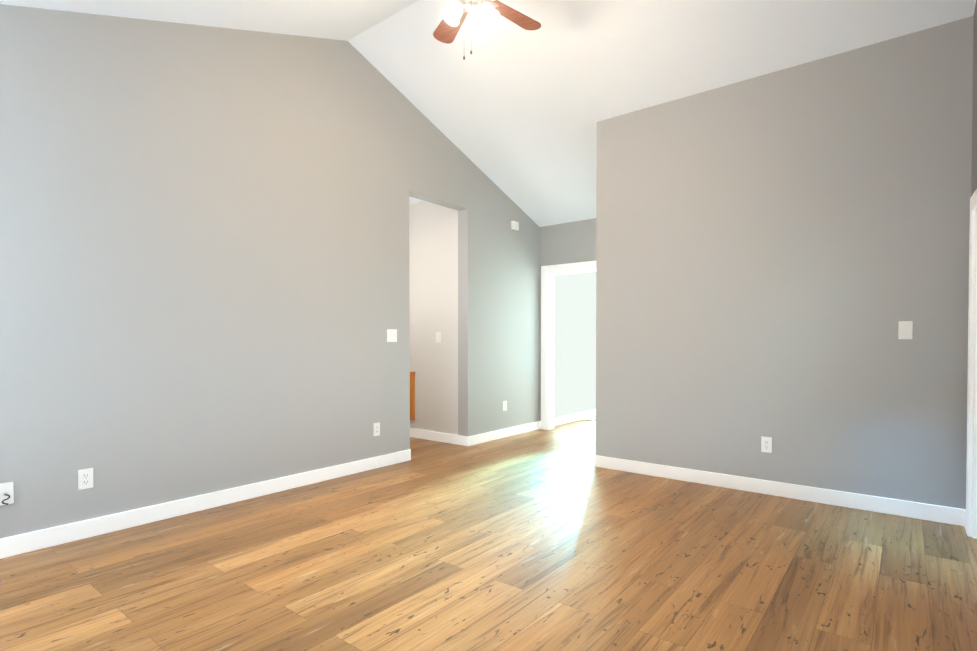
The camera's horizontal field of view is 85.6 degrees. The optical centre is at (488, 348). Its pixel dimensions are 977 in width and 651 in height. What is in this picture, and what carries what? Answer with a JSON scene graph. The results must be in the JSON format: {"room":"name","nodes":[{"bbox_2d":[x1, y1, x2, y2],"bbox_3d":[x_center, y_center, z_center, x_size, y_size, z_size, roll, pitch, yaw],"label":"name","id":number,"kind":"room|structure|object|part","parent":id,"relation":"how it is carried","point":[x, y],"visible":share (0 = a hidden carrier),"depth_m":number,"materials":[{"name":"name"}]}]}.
{"room":"empty living room","nodes":[
{"label":"empty living room","id":0,"kind":"room"},
{"bbox_2d":[0,0,417,40],"bbox_3d":[-0.494,-2.067,1.878,4.640,1.273,3.240,1,1,38],"label":"ceiling","id":1,"kind":"structure","parent":0,"point":[345,20],"depth_m":3.59,"materials":[{"name":"white paint"}]},
{"bbox_2d":[433,0,540,59],"bbox_3d":[-0.070,-2.110,3.133,1.080,0.794,1.086,1,1,38],"label":"ceiling fan","id":2,"kind":"object","parent":1,"relation":"hanging from","point":[451,22],"visible":1,"depth_m":3.23,"materials":[{"name":"brown wood"}]},
{"bbox_2d":[0,4,595,538],"bbox_3d":[-0.326,-0.786,5.715,0.170,3.705,9.440,1,1,38],"label":"wall","id":3,"kind":"structure","parent":0,"point":[204,258],"depth_m":3.68,"materials":[{"name":"grey paint"}]},
{"bbox_2d":[0,482,13,505],"bbox_3d":[-2.557,0.771,2.792,0.039,0.117,0.072,1,1,38],"label":"outlet plate","id":4,"kind":"object","parent":3,"relation":"attached to","point":[6,488],"depth_m":2.80,"materials":[{"name":"white plastic"}]},
{"bbox_3d":[-2.550,0.797,2.788,0.022,0.059,0.032,1,1,38],"label":"cable outlet with cord","id":5,"kind":"part","parent":4,"relation":"part of","materials":[{"name":"black plastic"}]},
{"bbox_2d":[78,468,92,489],"bbox_3d":[-2.350,0.760,3.079,0.009,0.117,0.072,1,1,38],"label":"electrical outlet","id":6,"kind":"object","parent":3,"relation":"attached to","point":[85,478],"visible":1,"depth_m":3.07,"materials":[{"name":"white plastic"}]},
{"bbox_2d":[0,449,410,558],"bbox_3d":[-1.935,1.045,3.602,0.016,0.105,3.810,1,1,38],"label":"baseboard","id":7,"kind":"structure","parent":3,"relation":"attached to","point":[39,539],"depth_m":3.45,"materials":[{"name":"white paint"}]},
{"bbox_2d":[373,422,379,435],"bbox_3d":[-1.011,0.730,4.773,0.009,0.117,0.072,1,1,38],"label":"electrical outlet","id":8,"kind":"object","parent":3,"relation":"attached to","point":[376,429],"visible":1,"depth_m":4.77,"materials":[{"name":"white plastic"}]},
{"bbox_2d":[387,329,396,341],"bbox_3d":[-0.893,-0.122,4.904,0.016,0.117,0.118,1,1,38],"label":"double light switch","id":9,"kind":"object","parent":3,"relation":"attached to","point":[391,335],"visible":1,"depth_m":4.90,"materials":[{"name":"white plastic"}]},
{"bbox_2d":[468,421,539,445],"bbox_3d":[0.225,1.005,6.337,0.016,0.105,1.440,1,1,38],"label":"baseboard","id":10,"kind":"structure","parent":3,"relation":"attached to","point":[496,434],"depth_m":6.26,"materials":[{"name":"white paint"}]},
{"bbox_2d":[503,401,506,410],"bbox_3d":[0.198,0.683,6.303,0.009,0.117,0.072,1,1,38],"label":"electrical outlet","id":11,"kind":"object","parent":3,"relation":"attached to","point":[504,405],"visible":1,"depth_m":6.30,"materials":[{"name":"white plastic"}]},
{"bbox_2d":[511,221,518,230],"bbox_3d":[0.319,-1.494,6.405,0.035,0.100,0.120,1,1,38],"label":"box","id":12,"kind":"object","parent":3,"relation":"attached to","point":[514,225],"visible":1,"depth_m":6.39,"materials":[{"name":"white plastic"}]},
{"bbox_2d":[554,409,595,425],"bbox_3d":[1.727,0.979,8.190,0.016,0.105,3.050,1,1,38],"label":"baseboard","id":13,"kind":"structure","parent":3,"relation":"attached to","point":[573,417],"depth_m":7.55,"materials":[{"name":"white paint"}]},
{"bbox_2d":[409,196,422,204],"bbox_3d":[-2.187,-1.773,6.386,3.600,0.100,1.690,1,1,38],"label":"ceiling","id":14,"kind":"structure","parent":0,"point":[412,200],"depth_m":6.12,"materials":[{"name":"white paint"}]},
{"bbox_2d":[409,201,457,434],"bbox_3d":[-1.651,-0.392,6.971,3.460,2.880,0.140,1,1,38],"label":"wall","id":15,"kind":"structure","parent":0,"point":[433,252],"depth_m":6.07,"materials":[{"name":"paint"}]},
{"bbox_2d":[410,371,414,419],"bbox_3d":[-0.920,0.561,6.289,0.100,0.575,0.044,1,1,38],"label":"board","id":16,"kind":"object","parent":15,"relation":"attached to","point":[412,395],"visible":0.69,"depth_m":6.27,"materials":[{"name":"orange wood"}]},
{"bbox_2d":[436,332,440,342],"bbox_3d":[-0.578,-0.128,6.027,0.072,0.117,0.016,1,1,38],"label":"light switch","id":17,"kind":"object","parent":15,"relation":"attached to","point":[438,337],"visible":1,"depth_m":6.02,"materials":[{"name":"white plastic"}]},
{"bbox_2d":[410,428,468,445],"bbox_3d":[-1.639,0.997,6.881,3.616,0.105,0.016,1,1,38],"label":"baseboard","id":18,"kind":"structure","parent":15,"relation":"attached to","point":[442,437],"depth_m":6.01,"materials":[{"name":"white paint"}]},
{"bbox_2d":[0,416,976,650],"bbox_3d":[-0.036,1.107,5.697,8.800,0.080,9.750,1,1,38],"label":"floor","id":19,"kind":"structure","parent":0,"point":[555,539],"depth_m":2.64,"materials":[{"name":"brown wood"}]},
{"bbox_2d":[539,218,595,420],"bbox_3d":[1.309,-0.261,6.470,1.810,2.633,0.140,1,1,38],"label":"wall","id":20,"kind":"structure","parent":0,"point":[569,242],"depth_m":6.65,"materials":[{"name":"grey paint"}]},
{"bbox_2d":[541,261,595,429],"bbox_3d":[1.118,-0.006,6.611,0.990,2.120,0.160,1,1,38],"label":"door frame","id":21,"kind":"structure","parent":20,"relation":"attached to","point":[545,270],"depth_m":6.82,"materials":[{"name":"white paint"}]},
{"bbox_2d":[348,0,975,226],"bbox_3d":[1.487,-2.119,4.384,4.640,1.241,3.150,1,1,38],"label":"ceiling","id":22,"kind":"structure","parent":0,"point":[514,112],"depth_m":4.22,"materials":[{"name":"white paint"}]},
{"bbox_2d":[596,16,973,508],"bbox_3d":[2.074,-0.479,4.047,2.670,3.140,0.140,1,1,38],"label":"wall","id":23,"kind":"structure","parent":0,"point":[780,254],"depth_m":3.81,"materials":[{"name":"grey paint"}]},
{"bbox_2d":[761,436,771,452],"bbox_3d":[2.087,0.720,3.959,0.072,0.117,0.009,1,1,38],"label":"electrical outlet","id":24,"kind":"object","parent":23,"relation":"attached to","point":[766,444],"visible":1,"depth_m":3.96,"materials":[{"name":"white plastic"}]},
{"bbox_2d":[595,455,965,525],"bbox_3d":[1.971,1.038,4.051,2.530,0.105,0.016,1,1,38],"label":"baseboard","id":25,"kind":"structure","parent":23,"relation":"attached to","point":[932,512],"depth_m":3.83,"materials":[{"name":"white paint"}]},
{"bbox_2d":[898,321,912,338],"bbox_3d":[2.720,-0.121,3.442,0.072,0.117,0.016,1,1,38],"label":"light switch","id":26,"kind":"object","parent":23,"relation":"attached to","point":[905,329],"visible":1,"depth_m":3.44,"materials":[{"name":"white plastic"}]},
{"bbox_2d":[971,0,976,507],"bbox_3d":[1.593,-0.722,1.264,0.300,3.705,4.828,1,1,38],"label":"wall","id":27,"kind":"structure","parent":0,"point":[974,149],"depth_m":3.16,"materials":[{"name":"grey paint"}]},
{"bbox_2d":[964,510,965,529],"bbox_3d":[2.916,1.050,3.215,0.020,0.105,0.116,1,1,38],"label":"baseboard","id":28,"kind":"structure","parent":27,"relation":"attached to","point":[965,519],"depth_m":3.23,"materials":[{"name":"white paint"}]},
{"bbox_2d":[966,189,976,538],"bbox_3d":[2.625,0.110,2.695,0.191,2.000,1.040,1,1,38],"label":"door frame","id":29,"kind":"structure","parent":27,"relation":"attached to","point":[971,349],"depth_m":3.08,"materials":[{"name":"white paint"}]}
]}

